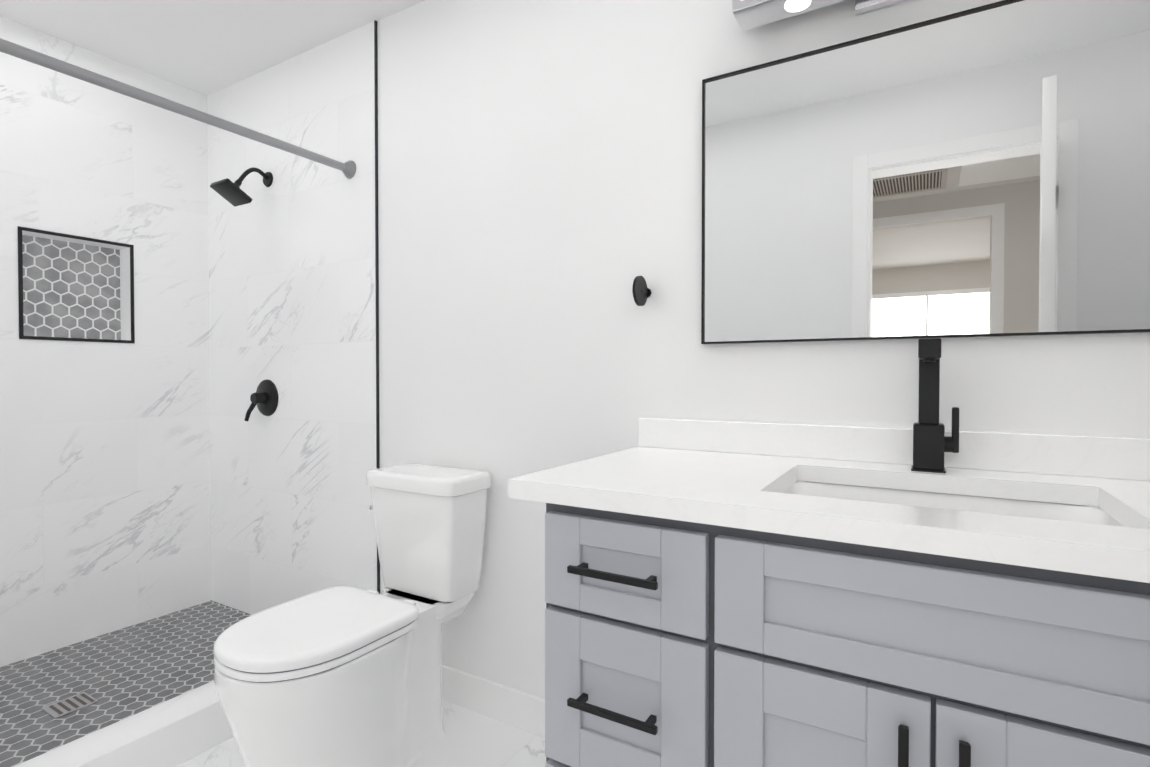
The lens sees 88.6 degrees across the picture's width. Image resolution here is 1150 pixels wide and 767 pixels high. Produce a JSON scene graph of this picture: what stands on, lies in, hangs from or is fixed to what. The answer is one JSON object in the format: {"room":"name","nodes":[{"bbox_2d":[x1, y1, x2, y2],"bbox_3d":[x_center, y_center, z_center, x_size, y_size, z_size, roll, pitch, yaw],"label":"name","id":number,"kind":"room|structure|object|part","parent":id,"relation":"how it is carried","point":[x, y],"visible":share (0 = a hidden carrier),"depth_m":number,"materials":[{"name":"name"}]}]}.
{"room":"bathroom","nodes":[
{"label":"bathroom","id":0,"kind":"room"},
{"bbox_2d":[0,16,211,666],"bbox_3d":[-2.129,-0.122,2.096,0.120,2.376,1.540,1,1,31],"label":"wall","id":1,"kind":"structure","parent":0,"point":[105,505],"depth_m":2.37,"materials":[{"name":"tile"}]},
{"bbox_2d":[17,226,134,342],"bbox_3d":[-1.932,-0.369,2.301,0.004,0.409,0.364,1,1,31],"label":"frame","id":2,"kind":"object","parent":1,"relation":"attached to","point":[20,287],"visible":1,"depth_m":2.25,"materials":[{"name":"black metal"}]},
{"bbox_2d":[0,0,423,95],"bbox_3d":[-0.547,-1.326,1.137,3.800,0.060,1.780,1,1,31],"label":"ceiling","id":3,"kind":"structure","parent":0,"point":[206,47],"depth_m":2.18,"materials":[{"name":"paint"}]},
{"bbox_2d":[177,699,545,766],"bbox_3d":[-0.547,1.110,1.173,3.800,0.060,1.780,1,1,31],"label":"floor","id":4,"kind":"structure","parent":0,"point":[470,738],"depth_m":1.73,"materials":[{"name":"tile"}]},
{"bbox_2d":[14,681,233,766],"bbox_3d":[-1.235,1.009,1.581,0.140,0.130,1.524,1,1,31],"label":"curb","id":5,"kind":"object","parent":4,"relation":"on","point":[180,729],"visible":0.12,"depth_m":1.63,"materials":[{"name":"stone"}]},
{"bbox_2d":[0,600,250,766],"bbox_3d":[-1.688,1.045,1.847,0.910,0.050,1.532,1,1,31],"label":"shower floor","id":6,"kind":"structure","parent":4,"relation":"on","point":[122,673],"depth_m":2.05,"materials":[{"name":"grey tile"}]},
{"bbox_2d":[41,692,98,718],"bbox_3d":[-1.600,1.018,1.868,0.110,0.004,0.110,1,1,31],"label":"shower drain","id":7,"kind":"object","parent":6,"relation":"on","point":[66,706],"visible":1,"depth_m":1.86,"materials":[{"name":"silver metal"}]},
{"bbox_2d":[213,463,490,766],"bbox_3d":[-0.605,0.676,1.649,0.394,0.794,0.742,1,1,31],"label":"toilet","id":8,"kind":"object","parent":4,"relation":"on","point":[342,676],"visible":1,"depth_m":1.54,"materials":[{"name":"white ceramic"}]},
{"bbox_3d":[-0.666,0.637,1.543,0.374,0.052,0.486,1,1,31],"label":"seat","id":9,"kind":"part","parent":8,"relation":"part of","materials":[{"name":"white plastic"}]},
{"bbox_3d":[-0.468,0.466,1.875,0.385,0.380,0.208,1,1,31],"label":"tank","id":10,"kind":"part","parent":8,"relation":"part of","materials":[{"name":"white ceramic"}]},
{"bbox_2d":[516,494,1149,766],"bbox_3d":[0.613,0.649,1.006,1.250,0.867,0.622,1,1,31],"label":"bathroom vanity","id":11,"kind":"object","parent":4,"relation":"on","point":[928,590],"depth_m":0.84,"materials":[{"name":"grey"}]},
{"bbox_2d":[508,446,1149,569],"bbox_3d":[0.623,0.198,1.008,1.384,0.035,0.600,1,1,31],"label":"countertop","id":12,"kind":"structure","parent":11,"relation":"on","point":[722,483],"depth_m":0.99,"materials":[{"name":"white stone"}]},
{"bbox_2d":[908,338,959,473],"bbox_3d":[0.703,0.047,1.149,0.082,0.262,0.181,1,1,31],"label":"faucet","id":13,"kind":"object","parent":12,"relation":"on","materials":[{"name":"black metal"}]},
{"bbox_2d":[784,474,1123,521],"bbox_3d":[0.612,0.284,1.012,0.531,0.162,0.371,1,1,31],"label":"sink","id":14,"kind":"object","parent":12,"relation":"in","point":[1018,501],"depth_m":1.13,"materials":[{"name":"white ceramic"}]},
{"bbox_2d":[377,0,1149,698],"bbox_3d":[-0.123,-0.118,1.869,3.800,2.376,0.120,1,1,31],"label":"wall","id":15,"kind":"structure","parent":0,"point":[539,186],"depth_m":1.73,"materials":[{"name":"paint"}]},
{"bbox_2d":[207,21,376,614],"bbox_3d":[-1.204,-0.127,2.437,1.121,2.376,0.008,1,1,31],"label":"wall tile","id":16,"kind":"structure","parent":15,"relation":"attached to","point":[292,286],"depth_m":2.39,"materials":[{"name":"white tile"}]},
{"bbox_2d":[0,38,355,178],"bbox_3d":[-1.231,-0.791,1.552,0.068,0.068,1.524,1,1,31],"label":"curtain rod","id":17,"kind":"object","parent":16,"relation":"attached to","point":[348,169],"visible":1,"depth_m":1.65,"materials":[{"name":"grey metal"}]},
{"bbox_2d":[210,167,272,206],"bbox_3d":[-1.337,-0.803,2.381,0.116,0.166,0.210,1,1,31],"label":"shower head","id":18,"kind":"object","parent":16,"relation":"attached to","point":[231,192],"visible":1,"depth_m":2.34},
{"bbox_2d":[244,379,278,420],"bbox_3d":[-1.317,0.071,2.466,0.156,0.176,0.064,1,1,31],"label":"shower valve","id":19,"kind":"object","parent":16,"relation":"attached to","point":[264,398],"visible":1,"depth_m":2.46,"materials":[{"name":"black metal"}]},
{"bbox_2d":[374,20,379,593],"bbox_3d":[-0.720,-0.123,2.148,0.006,2.376,0.010,1,1,31],"label":"trim","id":20,"kind":"structure","parent":15,"relation":"attached to","point":[376,257],"depth_m":2.14,"materials":[{"name":"grey metal"}]},
{"bbox_2d":[441,664,544,737],"bbox_3d":[-0.244,1.014,1.878,1.105,0.112,0.017,1,1,31],"label":"baseboard","id":21,"kind":"structure","parent":15,"relation":"attached to","point":[522,710],"depth_m":1.88,"materials":[{"name":"white wood"}]},
{"bbox_2d":[632,276,650,305],"bbox_3d":[0.175,-0.246,1.569,0.026,0.080,0.085,1,1,31],"label":"robe hook","id":22,"kind":"object","parent":15,"relation":"attached to","point":[641,291],"visible":0.98,"depth_m":1.56,"materials":[{"name":"black metal"}]},
{"bbox_2d":[732,0,907,30],"bbox_3d":[0.739,-0.900,1.193,0.810,0.140,0.135,1,1,31],"label":"sconce","id":23,"kind":"object","parent":15,"relation":"attached to","point":[748,14],"visible":1,"depth_m":1.33,"materials":[{"name":"silver metal"}]},
{"bbox_2d":[639,418,1149,481],"bbox_3d":[0.772,0.138,1.257,1.384,0.078,0.020,1,1,31],"label":"backsplash","id":24,"kind":"structure","parent":15,"relation":"attached to","point":[1094,456],"depth_m":1.29,"materials":[{"name":"white stone"}]},
{"bbox_2d":[701,0,1149,343],"bbox_3d":[0.768,-0.433,1.250,1.024,0.671,0.020,1,1,31],"label":"mirror","id":25,"kind":"object","parent":15,"relation":"attached to","point":[982,171],"visible":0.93,"depth_m":1.24,"materials":[{"name":"clear glass"}]}
]}

